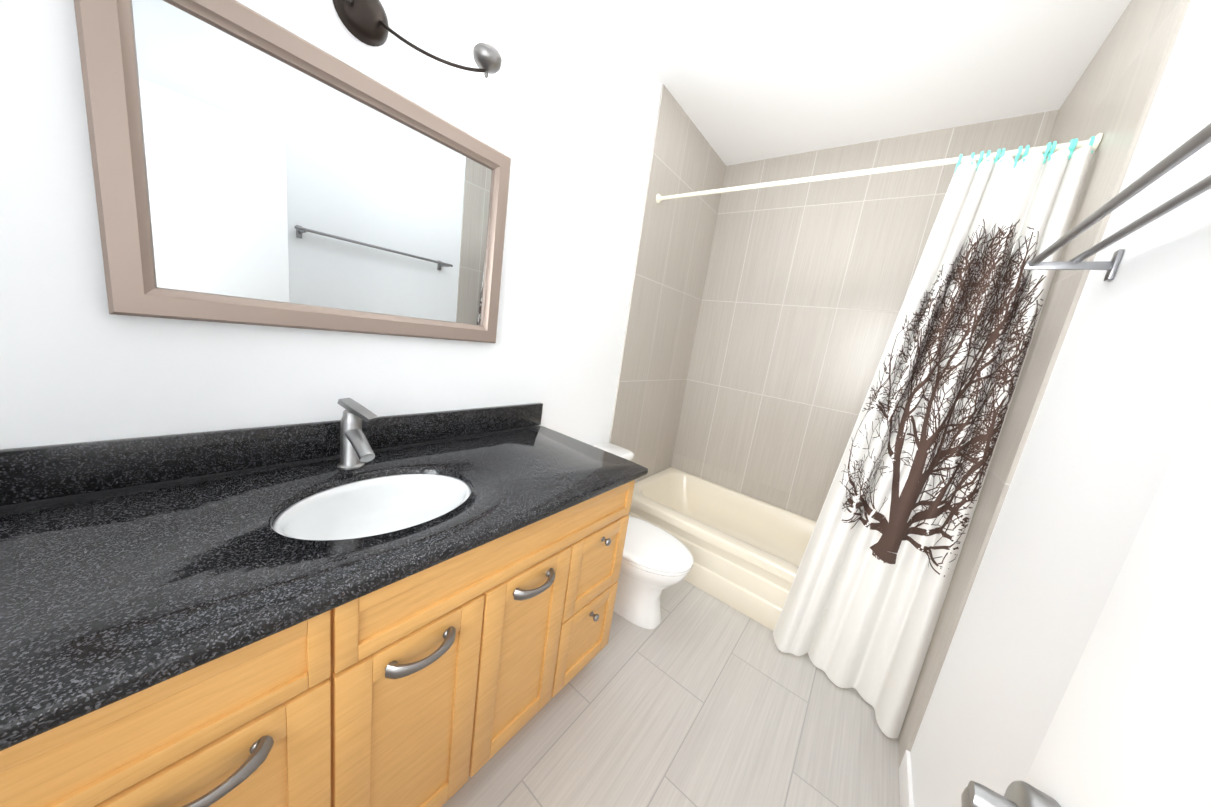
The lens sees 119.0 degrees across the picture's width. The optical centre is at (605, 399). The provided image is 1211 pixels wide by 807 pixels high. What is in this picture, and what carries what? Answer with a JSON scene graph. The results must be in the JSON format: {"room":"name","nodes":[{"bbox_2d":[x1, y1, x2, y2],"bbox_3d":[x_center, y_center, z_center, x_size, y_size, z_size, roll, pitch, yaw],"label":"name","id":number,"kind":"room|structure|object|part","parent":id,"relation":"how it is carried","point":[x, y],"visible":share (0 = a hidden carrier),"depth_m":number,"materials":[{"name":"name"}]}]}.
{"room":"bathroom","nodes":[
{"label":"bathroom","id":0,"kind":"room"},
{"bbox_2d":[0,0,661,448],"bbox_3d":[-0.320,-0.303,1.563,0.100,2.570,3.241,16,13,36],"label":"wall","id":1,"kind":"structure","parent":0,"point":[560,106],"depth_m":0.99,"materials":[{"name":"white paint"}]},
{"bbox_2d":[0,403,542,505],"bbox_3d":[-0.776,0.110,1.013,0.021,0.099,1.558,16,13,36],"label":"backsplash","id":2,"kind":"structure","parent":1,"relation":"attached to","point":[27,474],"depth_m":0.81,"materials":[{"name":"black stone"}]},
{"bbox_2d":[74,0,510,342],"bbox_3d":[-0.638,-0.497,0.954,0.032,0.634,0.850,16,13,36],"label":"mirror","id":3,"kind":"object","parent":1,"relation":"attached to","point":[251,166],"visible":1,"depth_m":0.80,"materials":[{"name":"beige mirror"}]},
{"bbox_2d":[332,0,520,77],"bbox_3d":[-0.487,-0.944,0.786,0.272,0.209,0.590,16,13,36],"label":"sconce","id":4,"kind":"object","parent":1,"relation":"attached to","point":[492,22],"visible":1,"depth_m":0.89,"materials":[{"name":"grey metal"}]},
{"bbox_2d":[609,84,725,481],"bbox_3d":[0.386,-0.355,2.377,0.010,2.570,0.907,16,13,36],"label":"wall tile","id":5,"kind":"structure","parent":1,"relation":"attached to","point":[673,252],"depth_m":2.24,"materials":[{"name":"beige tile"}]},
{"bbox_2d":[442,580,899,806],"bbox_3d":[0.130,1.178,1.323,1.740,0.100,3.241,16,13,36],"label":"floor","id":6,"kind":"structure","parent":0,"point":[696,697],"depth_m":1.26,"materials":[{"name":"tile"}]},
{"bbox_2d":[0,474,645,806],"bbox_3d":[-0.622,0.664,0.922,0.614,0.838,1.533,16,13,36],"label":"bathroom vanity","id":7,"kind":"object","parent":6,"relation":"on","point":[358,606],"depth_m":0.67,"materials":[{"name":"brown wood"}]},
{"bbox_2d":[0,426,647,741],"bbox_3d":[-0.560,0.239,0.854,0.601,0.032,1.558,16,13,36],"label":"countertop","id":8,"kind":"structure","parent":7,"relation":"on","point":[104,593],"depth_m":0.59,"materials":[{"name":"black stone"}]},
{"bbox_2d":[332,398,379,469],"bbox_3d":[-0.644,0.100,0.937,0.156,0.184,0.074,16,13,36],"label":"faucet","id":9,"kind":"object","parent":8,"relation":"on","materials":[{"name":"silver metal"}]},
{"bbox_2d":[280,466,475,545],"bbox_3d":[-0.530,0.316,0.862,0.301,0.150,0.401,16,13,36],"label":"sink","id":10,"kind":"object","parent":8,"relation":"in","point":[325,515],"depth_m":0.93,"materials":[{"name":"white ceramic"}]},
{"bbox_2d":[594,443,693,629],"bbox_3d":[0.101,0.676,1.784,0.706,0.700,0.436,16,13,36],"label":"toilet","id":11,"kind":"object","parent":6,"relation":"on","point":[656,561],"visible":0.46,"depth_m":1.67,"materials":[{"name":"white ceramic"}]},
{"bbox_3d":[0.177,0.690,1.725,0.512,0.041,0.351,16,13,36],"label":"lid","id":12,"kind":"part","parent":11,"relation":"part of","materials":[{"name":"white ceramic"}]},
{"bbox_2d":[628,467,816,630],"bbox_3d":[0.864,0.895,2.180,1.516,0.342,0.752,16,13,36],"label":"bathtub","id":13,"kind":"object","parent":6,"relation":"on","point":[747,552],"visible":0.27,"depth_m":2.16,"materials":[{"name":"beige ceramic"}]},
{"bbox_2d":[596,0,1130,165],"bbox_3d":[0.502,-1.420,0.834,1.740,0.100,3.241,16,13,36],"label":"ceiling","id":14,"kind":"structure","parent":0,"point":[744,81],"depth_m":1.49,"materials":[{"name":"white paint"}]},
{"bbox_2d":[910,0,1210,806],"bbox_3d":[0.952,0.061,0.594,0.100,2.570,3.241,16,13,36],"label":"wall","id":15,"kind":"structure","parent":0,"point":[1129,377],"depth_m":0.72,"materials":[{"name":"white paint"}]},
{"bbox_2d":[899,750,913,806],"bbox_3d":[0.408,1.287,0.436,0.012,0.090,1.978,16,13,36],"label":"baseboard","id":16,"kind":"structure","parent":15,"relation":"attached to","point":[905,786],"depth_m":1.14,"materials":[{"name":"white paint"}]},
{"bbox_2d":[898,0,1190,766],"bbox_3d":[1.522,-0.010,1.408,0.010,2.570,1.071,16,13,36],"label":"wall tile","id":17,"kind":"structure","parent":15,"relation":"attached to","point":[1111,95],"depth_m":1.05,"materials":[{"name":"beige tile"}]},
{"bbox_2d":[656,133,1102,738],"bbox_3d":[0.687,0.064,1.635,1.515,2.087,0.198,16,13,36],"label":"shower curtain","id":18,"kind":"object","parent":17,"relation":"attached to","point":[866,595],"visible":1,"depth_m":1.28,"materials":[{"name":"white fabric"}]},
{"bbox_2d":[839,218,1046,577],"bbox_3d":[1.153,0.016,1.279,0.383,1.254,0.154,16,13,36],"label":"print","id":19,"kind":"object","parent":18,"relation":"attached to","point":[916,460],"depth_m":1.26,"materials":[{"name":"brown"}]},
{"bbox_2d":[1023,123,1210,280],"bbox_3d":[0.850,-0.293,0.531,0.140,0.065,0.851,16,13,36],"label":"towel rail","id":20,"kind":"object","parent":15,"relation":"attached to","point":[1199,140],"visible":1,"depth_m":0.59,"materials":[{"name":"silver metal"}]},
{"bbox_3d":[1.286,-0.214,2.316,1.540,2.570,0.090,16,13,36],"label":"wall","id":21,"kind":"structure","parent":0,"visible":0},
{"bbox_2d":[671,110,1058,520],"bbox_3d":[1.255,-0.211,2.277,1.520,2.570,0.010,16,13,36],"label":"wall tile","id":22,"kind":"structure","parent":21,"relation":"attached to","point":[806,287],"depth_m":2.25,"materials":[{"name":"beige tile"}]},
{"bbox_3d":[-0.321,-0.976,-0.486,0.820,0.510,0.100,16,13,36],"label":"wall","id":23,"kind":"structure","parent":0,"visible":0},
{"bbox_2d":[961,374,1210,806],"bbox_3d":[0.110,0.327,-0.041,0.089,2.030,0.935,16,13,36],"label":"door","id":24,"kind":"structure","parent":23,"relation":"in","point":[1130,725],"depth_m":0.25,"materials":[{"name":"white paint"}]},
{"bbox_3d":[0.315,0.352,0.272,0.049,0.063,0.133,16,13,36],"label":"handle","id":25,"kind":"part","parent":24,"relation":"part of","materials":[{"name":"silver metal"}]}
]}

